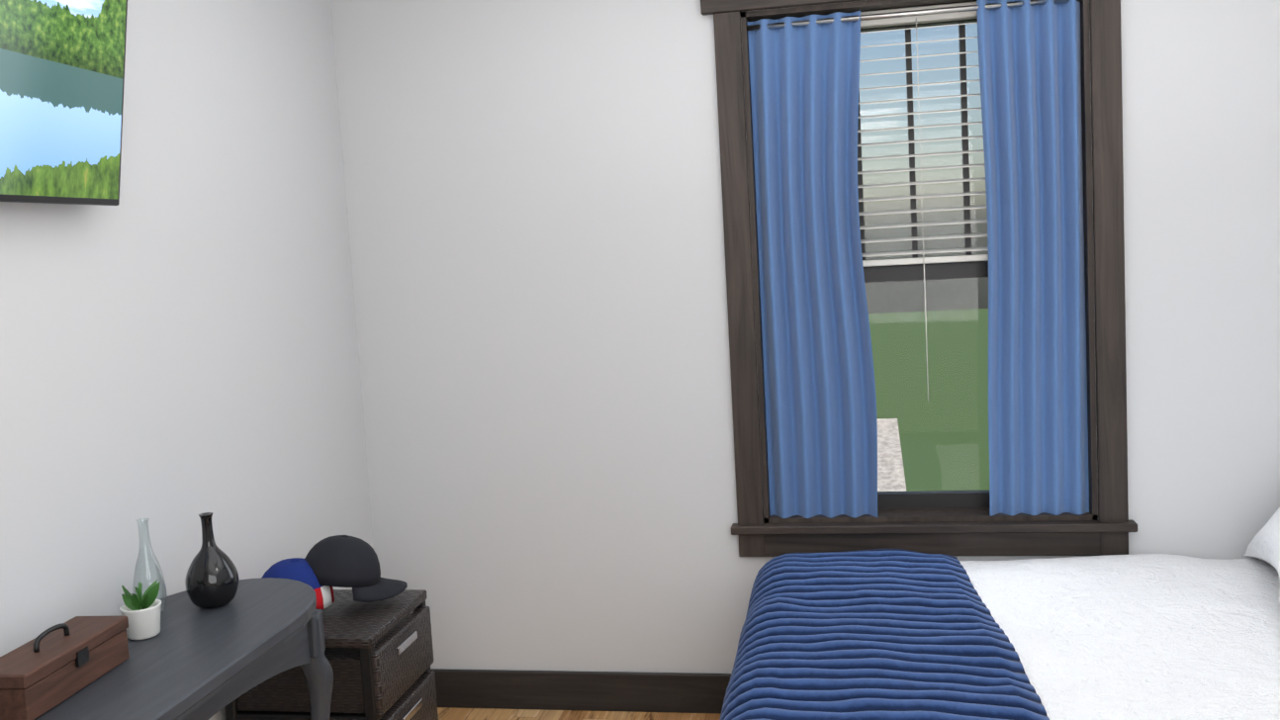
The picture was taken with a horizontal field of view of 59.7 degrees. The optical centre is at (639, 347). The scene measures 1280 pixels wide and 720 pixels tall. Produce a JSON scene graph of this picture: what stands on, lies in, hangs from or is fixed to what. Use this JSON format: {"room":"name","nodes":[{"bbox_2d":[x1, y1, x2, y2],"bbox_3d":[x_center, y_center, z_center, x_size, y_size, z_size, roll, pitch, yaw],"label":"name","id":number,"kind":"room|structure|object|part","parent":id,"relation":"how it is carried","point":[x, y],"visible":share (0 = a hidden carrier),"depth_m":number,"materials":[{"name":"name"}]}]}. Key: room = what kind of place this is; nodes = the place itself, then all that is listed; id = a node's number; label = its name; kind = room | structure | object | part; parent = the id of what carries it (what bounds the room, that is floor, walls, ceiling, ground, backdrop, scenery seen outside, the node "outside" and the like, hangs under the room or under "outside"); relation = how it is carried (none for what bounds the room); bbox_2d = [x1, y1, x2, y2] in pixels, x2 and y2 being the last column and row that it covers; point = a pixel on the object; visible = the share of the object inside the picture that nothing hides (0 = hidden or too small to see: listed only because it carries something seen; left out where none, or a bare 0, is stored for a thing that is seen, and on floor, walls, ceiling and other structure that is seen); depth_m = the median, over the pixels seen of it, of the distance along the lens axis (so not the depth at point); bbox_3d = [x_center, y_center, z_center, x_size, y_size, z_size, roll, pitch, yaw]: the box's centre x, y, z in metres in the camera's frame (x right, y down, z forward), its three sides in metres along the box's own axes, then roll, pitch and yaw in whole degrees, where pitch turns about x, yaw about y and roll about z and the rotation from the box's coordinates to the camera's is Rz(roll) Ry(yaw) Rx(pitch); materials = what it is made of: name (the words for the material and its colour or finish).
{"room":"bedroom","nodes":[
{"label":"bedroom","id":0,"kind":"room"},
{"bbox_2d":[0,0,373,719],"bbox_3d":[-1.346,0.167,1.701,0.200,2.440,4.250,-2,5,11],"label":"wall","id":1,"kind":"structure","parent":0,"point":[178,342],"depth_m":2.66,"materials":[{"name":"white paint"}]},
{"bbox_2d":[0,0,127,205],"bbox_3d":[-1.181,-0.499,1.740,0.161,0.594,1.103,-2,5,11],"label":"tv","id":2,"kind":"object","parent":1,"relation":"attached to","point":[62,62],"visible":1,"depth_m":2.10,"materials":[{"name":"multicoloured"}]},
{"bbox_2d":[437,707,721,719],"bbox_3d":[0.446,1.373,1.501,3.703,0.120,4.250,-2,5,11],"label":"floor","id":3,"kind":"structure","parent":0,"point":[449,713],"depth_m":3.52,"materials":[{"name":"brown wood"}]},
{"bbox_2d":[34,577,333,719],"bbox_3d":[-0.940,0.968,1.946,0.403,0.755,1.309,-2,5,11],"label":"console table","id":4,"kind":"object","parent":3,"relation":"on","point":[190,661],"visible":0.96,"depth_m":2.13,"materials":[{"name":"grey wood"}]},
{"bbox_2d":[0,615,129,719],"bbox_3d":[-1.014,0.538,1.930,0.121,0.110,0.291,-2,5,11],"label":"box","id":5,"kind":"object","parent":4,"relation":"on","point":[45,671],"visible":1,"depth_m":1.89,"materials":[{"name":"brown wood"}]},
{"bbox_2d":[119,579,161,639],"bbox_3d":[-0.983,0.512,2.189,0.100,0.109,0.079,-2,5,11],"label":"plant","id":6,"kind":"object","parent":4,"relation":"on","point":[142,613],"visible":1,"depth_m":2.17,"materials":[{"name":"green plant"}]},
{"bbox_2d":[132,518,167,612],"bbox_3d":[-1.026,0.456,2.322,0.064,0.200,0.063,-2,5,11],"label":"vase","id":7,"kind":"object","parent":4,"relation":"on","point":[162,580],"visible":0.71,"depth_m":2.32,"materials":[{"name":"clear glass"}]},
{"bbox_2d":[184,512,238,609],"bbox_3d":[-0.908,0.448,2.356,0.106,0.197,0.105,-2,5,11],"label":"vase","id":8,"kind":"object","parent":4,"relation":"on","point":[212,579],"visible":1,"depth_m":2.33,"materials":[{"name":"black ceramic"}]},
{"bbox_2d":[224,589,438,719],"bbox_3d":[-0.767,0.958,2.836,0.411,0.589,0.363,-2,5,11],"label":"drawer unit","id":9,"kind":"object","parent":3,"relation":"on","point":[379,655],"visible":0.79,"depth_m":2.68,"materials":[{"name":"black wicker"}]},
{"bbox_2d":[261,535,407,609],"bbox_3d":[-0.819,0.570,2.830,0.411,0.183,0.284,-2,5,11],"label":"caps","id":10,"kind":"object","parent":9,"relation":"on","point":[324,567],"visible":0.69,"depth_m":2.77,"materials":[{"name":"black fabric"}]},
{"bbox_2d":[719,507,1279,719],"bbox_3d":[1.208,0.674,2.464,2.069,1.008,1.509,-2,5,11],"label":"bed","id":11,"kind":"object","parent":3,"relation":"on","point":[887,634],"visible":1,"depth_m":2.54,"materials":[{"name":"beige"}]},
{"bbox_2d":[719,548,1083,719],"bbox_3d":[0.530,0.815,2.587,0.678,0.331,1.426,-2,5,11],"label":"throw","id":12,"kind":"object","parent":11,"relation":"on","point":[877,634],"depth_m":2.51,"materials":[{"name":"blue fabric"}]},
{"bbox_2d":[330,0,1279,673],"bbox_3d":[0.736,-0.107,3.362,3.303,2.440,0.200,-2,5,11],"label":"wall","id":13,"kind":"structure","parent":0,"point":[536,233],"depth_m":3.42,"materials":[{"name":"white paint"}]},
{"bbox_2d":[430,668,731,713],"bbox_3d":[0.789,1.054,3.364,3.287,0.125,0.016,-2,5,11],"label":"baseboard","id":14,"kind":"structure","parent":13,"relation":"attached to","point":[685,692],"depth_m":3.54,"materials":[{"name":"brown wood"}]},
{"bbox_2d":[700,0,1137,556],"bbox_3d":[0.817,-0.255,3.289,1.216,1.738,0.207,-2,5,11],"label":"window","id":15,"kind":"structure","parent":13,"relation":"in","point":[928,295],"depth_m":3.26,"materials":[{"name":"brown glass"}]},
{"bbox_2d":[746,0,1082,30],"bbox_3d":[0.770,-0.952,3.179,0.930,0.015,0.016,-2,5,11],"label":"curtain rod","id":16,"kind":"object","parent":15,"relation":"attached to","point":[901,14],"visible":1,"depth_m":3.17,"materials":[{"name":"silver metal"}]},
{"bbox_2d":[747,10,877,518],"bbox_3d":[0.517,-0.226,3.306,0.329,1.480,0.060,-2,5,11],"label":"window curtain","id":17,"kind":"object","parent":16,"relation":"hanging from","point":[820,400],"visible":1,"depth_m":3.31,"materials":[{"name":"blue fabric"}]},
{"bbox_2d":[976,0,1089,515],"bbox_3d":[1.127,-0.249,3.192,0.283,1.480,0.055,-2,5,11],"label":"window curtain","id":18,"kind":"object","parent":16,"relation":"hanging from","point":[1030,68],"visible":0.98,"depth_m":3.19,"materials":[{"name":"blue fabric"}]},
{"bbox_2d":[857,0,988,401],"bbox_3d":[0.812,-0.413,3.298,0.920,1.152,0.053,-2,5,11],"label":"window blind","id":19,"kind":"object","parent":15,"relation":"attached to","point":[924,19],"visible":0.35,"depth_m":3.27,"materials":[{"name":"white plastic"}]},
{"bbox_3d":[0.831,-0.254,3.362,0.930,1.490,0.059,-2,5,11],"label":"window sash","id":20,"kind":"part","parent":15,"relation":"part of","materials":[{"name":"clear glass"}]},
{"label":"outside","id":21,"kind":"structure","parent":0,"visible":0},
{"bbox_2d":[868,308,989,491],"bbox_3d":[4.751,1.304,33.639,80.000,0.090,59.400,-2,5,11],"label":"ground","id":22,"kind":"structure","parent":21,"point":[963,408],"depth_m":31.74,"materials":[{"name":"green plant"}]},
{"bbox_2d":[876,418,906,491],"bbox_3d":[-0.699,0.700,17.079,8.800,4.814,9.030,-2,5,11],"label":"path","id":23,"kind":"structure","parent":22,"relation":"on","point":[886,447],"depth_m":12.70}
]}

